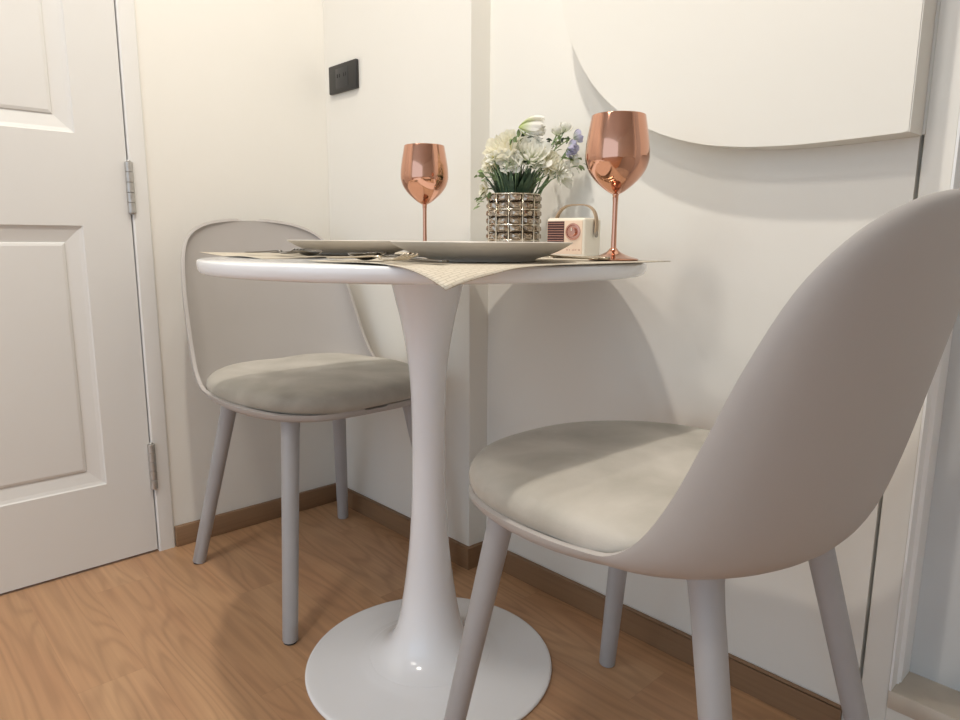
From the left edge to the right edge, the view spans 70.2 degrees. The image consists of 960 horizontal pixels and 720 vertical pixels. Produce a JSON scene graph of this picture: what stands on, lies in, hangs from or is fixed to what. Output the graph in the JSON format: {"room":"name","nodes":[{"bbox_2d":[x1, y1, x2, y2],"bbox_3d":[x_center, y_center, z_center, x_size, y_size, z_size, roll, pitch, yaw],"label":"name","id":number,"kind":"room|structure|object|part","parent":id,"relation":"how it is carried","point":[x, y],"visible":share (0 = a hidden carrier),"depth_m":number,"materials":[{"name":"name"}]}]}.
{"room":"dining room","nodes":[
{"label":"dining room","id":0,"kind":"room"},
{"bbox_2d":[134,0,335,545],"bbox_3d":[-1.938,-0.585,0.591,4.400,2.500,0.140,-9,14,-42],"label":"wall","id":1,"kind":"structure","parent":0,"point":[233,92],"depth_m":1.75,"materials":[{"name":"white paint"}]},
{"bbox_2d":[0,0,157,593],"bbox_3d":[-1.130,-0.470,1.296,0.855,2.029,0.055,-9,14,-42],"label":"door","id":2,"kind":"structure","parent":1,"relation":"in","point":[78,467],"depth_m":1.53,"materials":[{"name":"white paint"}]},
{"bbox_2d":[114,0,174,550],"bbox_3d":[-1.140,-0.490,1.295,0.933,2.080,0.052,-9,14,-42],"label":"door frame","id":3,"kind":"structure","parent":1,"relation":"attached to","point":[125,20],"depth_m":1.63,"materials":[{"name":"white paint"}]},
{"bbox_2d":[174,483,336,546],"bbox_3d":[-0.611,0.430,1.931,0.486,0.055,0.012,-9,14,-42],"label":"baseboard","id":4,"kind":"structure","parent":1,"relation":"attached to","point":[186,533],"depth_m":1.90,"materials":[{"name":"brown wood"}]},
{"bbox_2d":[0,501,798,719],"bbox_3d":[-0.403,0.935,-0.596,4.700,0.060,4.340,-9,14,-42],"label":"floor","id":5,"kind":"structure","parent":0,"point":[155,634],"depth_m":1.37,"materials":[{"name":"brown wood"}]},
{"bbox_2d":[181,219,452,645],"bbox_3d":[-0.395,0.092,1.600,0.474,0.838,0.579,-9,14,-42],"label":"dining chair","id":6,"kind":"object","parent":5,"relation":"on","point":[290,354],"visible":0.86,"depth_m":1.62,"materials":[{"name":"grey plastic"}]},
{"bbox_3d":[-0.629,0.279,1.633,0.160,0.455,0.047,3,10,14],"label":"leg","id":7,"kind":"part","parent":6,"relation":"part of","materials":[{"name":"grey plastic"}]},
{"bbox_3d":[-0.375,0.330,1.367,0.047,0.447,0.128,-1,10,-9],"label":"leg","id":8,"kind":"part","parent":6,"relation":"part of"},
{"bbox_2d":[206,353,410,414],"bbox_3d":[-0.353,0.045,1.546,0.456,0.056,0.452,-9,14,-42],"label":"seat cushion","id":9,"kind":"object","parent":6,"relation":"on","point":[314,383],"depth_m":1.42,"materials":[{"name":"grey fabric"}]},
{"bbox_3d":[-0.381,0.240,1.862,0.047,0.455,0.160,-1,10,-10],"label":"leg","id":10,"kind":"part","parent":6,"relation":"part of","materials":[{"name":"grey plastic"}]},
{"bbox_3d":[-0.128,0.292,1.595,0.128,0.447,0.047,3,10,13],"label":"leg","id":11,"kind":"part","parent":6,"relation":"part of","materials":[{"name":"white plastic"}]},
{"bbox_2d":[196,256,646,719],"bbox_3d":[-0.093,0.199,1.232,0.731,0.758,0.731,-9,14,-42],"label":"pedestal table","id":12,"kind":"object","parent":5,"relation":"on","point":[396,659],"visible":0.81,"depth_m":1.20,"materials":[{"name":"white paint"}]},
{"bbox_2d":[200,251,420,258],"bbox_3d":[-0.260,-0.204,1.315,0.457,0.006,0.301,-8,13,-40],"label":"placemat","id":13,"kind":"object","parent":12,"relation":"on","point":[253,255],"visible":0.48,"depth_m":1.25,"materials":[{"name":"beige fabric"}]},
{"bbox_2d":[245,248,304,253],"bbox_3d":[-0.366,-0.192,1.201,0.023,0.011,0.193,-9,14,-43],"label":"fork","id":14,"kind":"object","parent":13,"relation":"on","point":[279,251],"visible":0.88,"depth_m":1.18,"materials":[{"name":"metal"}]},
{"bbox_3d":[-0.389,-0.195,1.224,0.017,0.007,0.128,-9,14,-43],"label":"handle","id":15,"kind":"part","parent":14,"relation":"part of","materials":[{"name":"metal"}]},
{"bbox_2d":[269,249,322,255],"bbox_3d":[-0.322,-0.187,1.179,0.043,0.012,0.197,-7,13,-37],"label":"spoon","id":16,"kind":"object","parent":13,"relation":"on","point":[307,252],"visible":0.96,"depth_m":1.11,"materials":[{"name":"metal"}]},
{"bbox_2d":[295,249,322,255],"bbox_3d":[-0.282,-0.178,1.129,0.043,0.012,0.067,-7,13,-37],"label":"bowl","id":17,"kind":"object","parent":16,"relation":"on","point":[307,252],"depth_m":1.11,"materials":[{"name":"metal"}]},
{"bbox_2d":[287,240,407,254],"bbox_3d":[-0.242,-0.219,1.323,0.255,0.026,0.255,-9,14,-42],"label":"dinner plate","id":18,"kind":"object","parent":13,"relation":"on","point":[331,247],"visible":0.8,"depth_m":1.23,"materials":[{"name":"grey ceramic"}]},
{"bbox_2d":[401,143,447,253],"bbox_3d":[-0.110,-0.316,1.355,0.094,0.209,0.094,-9,14,-42],"label":"wine glass","id":19,"kind":"object","parent":13,"relation":"on","point":[424,167],"visible":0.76,"depth_m":1.31,"materials":[{"name":"orange metal"}]},
{"bbox_3d":[-0.110,-0.264,1.364,0.012,0.096,0.012,-9,14,-42],"label":"stem","id":20,"kind":"part","parent":19,"relation":"part of","materials":[{"name":"orange metal"}]},
{"bbox_2d":[401,143,447,203],"bbox_3d":[-0.110,-0.364,1.347,0.094,0.112,0.094,-9,14,-42],"label":"bowl","id":21,"kind":"object","parent":19,"relation":"on","point":[424,167],"depth_m":1.31,"materials":[{"name":"orange metal"}]},
{"bbox_2d":[309,257,670,289],"bbox_3d":[0.029,-0.131,0.980,0.442,0.026,0.300,-9,13,-42],"label":"placemat","id":22,"kind":"object","parent":12,"relation":"on","point":[447,275],"visible":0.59,"depth_m":0.81,"materials":[{"name":"beige fabric"}]},
{"bbox_2d":[326,253,417,260],"bbox_3d":[-0.144,-0.133,0.873,0.023,0.011,0.193,-8,13,-41],"label":"fork","id":23,"kind":"object","parent":22,"relation":"on","point":[401,257],"visible":1,"depth_m":0.84,"materials":[{"name":"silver metal"}]},
{"bbox_3d":[-0.166,-0.135,0.897,0.017,0.007,0.128,-8,13,-41],"label":"handle","id":24,"kind":"part","parent":23,"relation":"part of","materials":[{"name":"gold metal"}]},
{"bbox_2d":[347,252,448,261],"bbox_3d":[-0.109,-0.132,0.878,0.043,0.012,0.197,-9,14,-43],"label":"spoon","id":25,"kind":"object","parent":22,"relation":"on","point":[366,253],"visible":0.81,"depth_m":0.90,"materials":[{"name":"metal"}]},
{"bbox_2d":[347,252,385,259],"bbox_3d":[-0.154,-0.141,0.923,0.043,0.012,0.067,-9,14,-43],"label":"bowl","id":26,"kind":"object","parent":25,"relation":"on","point":[367,253],"depth_m":0.90,"materials":[{"name":"metal"}]},
{"bbox_3d":[-0.087,-0.128,0.856,0.017,0.007,0.134,-9,14,-43],"label":"handle","id":27,"kind":"part","parent":25,"relation":"part of","materials":[{"name":"metal"}]},
{"bbox_2d":[390,241,572,261],"bbox_3d":[0.002,-0.153,0.961,0.255,0.026,0.255,-9,14,-42],"label":"dinner plate","id":28,"kind":"object","parent":22,"relation":"on","point":[452,251],"visible":0.96,"depth_m":0.87,"materials":[{"name":"grey ceramic"}]},
{"bbox_2d":[548,254,599,258],"bbox_3d":[0.101,-0.162,1.044,0.023,0.011,0.193,-9,14,-44],"label":"fork","id":29,"kind":"object","parent":22,"relation":"on","point":[550,254],"visible":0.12,"depth_m":1.00,"materials":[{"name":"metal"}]},
{"bbox_2d":[545,256,610,259],"bbox_3d":[0.112,-0.161,1.065,0.018,0.004,0.211,-9,14,-44],"label":"table knife","id":30,"kind":"object","parent":22,"relation":"on","point":[601,258],"visible":0.43,"depth_m":1.01,"materials":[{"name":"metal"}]},
{"bbox_2d":[585,111,649,260],"bbox_3d":[0.203,-0.255,1.018,0.094,0.209,0.094,5,11,24],"label":"wine glass","id":31,"kind":"object","parent":22,"relation":"on","point":[617,152],"visible":0.95,"depth_m":0.98,"materials":[{"name":"orange metal"}]},
{"bbox_3d":[0.202,-0.203,1.027,0.012,0.096,0.012,5,11,24],"label":"stem","id":32,"kind":"part","parent":31,"relation":"part of","materials":[{"name":"orange metal"}]},
{"bbox_2d":[585,111,649,193],"bbox_3d":[0.203,-0.303,1.009,0.094,0.112,0.094,5,11,24],"label":"bowl","id":33,"kind":"object","parent":31,"relation":"on","point":[617,152],"depth_m":0.97,"materials":[{"name":"orange metal"}]},
{"bbox_2d":[486,192,541,241],"bbox_3d":[0.066,-0.263,1.334,0.108,0.119,0.108,-9,14,-42],"label":"crystal vase","id":34,"kind":"object","parent":12,"relation":"on","point":[512,214],"visible":0.73,"depth_m":1.29,"materials":[{"name":"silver metal"}]},
{"bbox_2d":[473,115,585,217],"bbox_3d":[0.097,-0.346,1.322,0.222,0.241,0.130,0,10,-3],"label":"flower bouquet","id":35,"kind":"object","parent":34,"relation":"in","point":[504,153],"visible":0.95,"depth_m":1.29,"materials":[{"name":"white plant"}]},
{"bbox_3d":[0.123,-0.290,1.318,0.065,0.132,0.003,2,10,11],"label":"stem","id":36,"kind":"part","parent":35,"relation":"part of","materials":[{"name":"plant"}]},
{"bbox_3d":[0.129,-0.335,1.321,0.051,0.218,0.048,-9,14,-42],"label":"stem","id":37,"kind":"part","parent":35,"relation":"part of","materials":[{"name":"plant"}]},
{"bbox_3d":[0.142,-0.326,1.319,0.060,0.203,0.062,-9,14,-42],"label":"stem","id":38,"kind":"part","parent":35,"relation":"part of","materials":[{"name":"plant"}]},
{"bbox_3d":[0.134,-0.313,1.315,0.048,0.178,0.060,-9,14,-42],"label":"stem","id":39,"kind":"part","parent":35,"relation":"part of","materials":[{"name":"plant"}]},
{"bbox_2d":[547,204,600,255],"bbox_3d":[0.169,-0.235,1.244,0.091,0.097,0.072,8,12,35],"label":"radio","id":40,"kind":"object","parent":12,"relation":"on","point":[584,233],"visible":0.81,"depth_m":1.22,"materials":[{"name":"beige plastic"}]},
{"bbox_2d":[547,221,563,241],"bbox_3d":[0.137,-0.229,1.233,0.034,0.042,0.001,8,12,35],"label":"speaker grille","id":41,"kind":"object","parent":40,"relation":"attached to","point":[555,229],"depth_m":1.23,"materials":[{"name":"red metal"}]},
{"bbox_3d":[0.163,-0.227,1.209,0.015,0.015,0.006,8,12,35],"label":"tuning knob","id":42,"kind":"part","parent":40,"relation":"part of","materials":[{"name":"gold metal"}]},
{"bbox_2d":[444,189,959,719],"bbox_3d":[0.265,0.219,0.905,0.474,0.838,0.579,-9,14,-42],"label":"dining chair","id":43,"kind":"object","parent":5,"relation":"on","point":[815,428],"visible":1,"depth_m":0.65,"materials":[{"name":"plastic"}]},
{"bbox_3d":[-0.005,0.401,0.978,0.128,0.447,0.047,3,10,13],"label":"leg","id":44,"kind":"part","parent":43,"relation":"part of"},
{"bbox_2d":[469,420,709,552],"bbox_3d":[0.223,0.155,0.940,0.456,0.056,0.452,-9,14,-42],"label":"seat cushion","id":45,"kind":"object","parent":43,"relation":"on","point":[586,486],"depth_m":0.85,"materials":[{"name":"grey fabric"}]},
{"bbox_3d":[0.242,0.363,1.206,0.047,0.447,0.128,-1,10,-9],"label":"leg","id":46,"kind":"part","parent":43,"relation":"part of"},
{"bbox_3d":[0.248,0.447,0.710,0.047,0.455,0.160,-1,10,-10],"label":"leg","id":47,"kind":"part","parent":43,"relation":"part of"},
{"bbox_3d":[0.496,0.409,0.939,0.160,0.455,0.047,3,10,14],"label":"leg","id":48,"kind":"part","parent":43,"relation":"part of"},
{"bbox_2d":[323,0,959,719],"bbox_3d":[1.092,-0.540,0.459,0.240,2.500,4.200,-9,14,-42],"label":"wall","id":49,"kind":"structure","parent":0,"point":[740,231],"depth_m":1.36,"materials":[{"name":"white paint"}]},
{"bbox_2d":[329,59,358,94],"bbox_3d":[-0.364,-0.751,1.815,0.012,0.072,0.134,-9,14,-42],"label":"wall socket","id":50,"kind":"object","parent":49,"relation":"attached to","point":[343,77],"visible":1,"depth_m":1.80,"materials":[{"name":"black plastic"}]},
{"bbox_2d":[336,488,841,719],"bbox_3d":[0.074,0.494,1.593,0.070,0.054,1.424,-9,14,-42],"label":"baseboard","id":51,"kind":"structure","parent":49,"relation":"attached to","point":[782,694],"depth_m":1.37,"materials":[{"name":"brown wood"}]},
{"bbox_2d":[562,0,936,149],"bbox_3d":[0.375,-0.829,1.056,0.054,0.989,0.624,-9,14,-42],"label":"wall panel","id":52,"kind":"object","parent":49,"relation":"attached to","point":[730,74],"visible":0.93,"depth_m":1.03,"materials":[{"name":"beige paint"}]},
{"bbox_2d":[887,112,959,719],"bbox_3d":[0.977,-0.404,0.584,0.106,2.014,0.903,-9,14,-42],"label":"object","id":53,"kind":"structure","parent":49,"relation":"in","point":[930,690],"depth_m":1.03,"materials":[{"name":"white paint"}]},
{"bbox_3d":[0.961,0.575,0.747,0.079,0.029,0.902,-9,14,-42],"label":"sill","id":54,"kind":"part","parent":53,"relation":"part of","materials":[{"name":"beige stone"}]},
{"bbox_3d":[0.975,-0.427,0.627,0.010,1.984,0.832,-9,14,-42],"label":"pane","id":55,"kind":"part","parent":53,"relation":"part of","materials":[{"name":"glass"}]}
]}

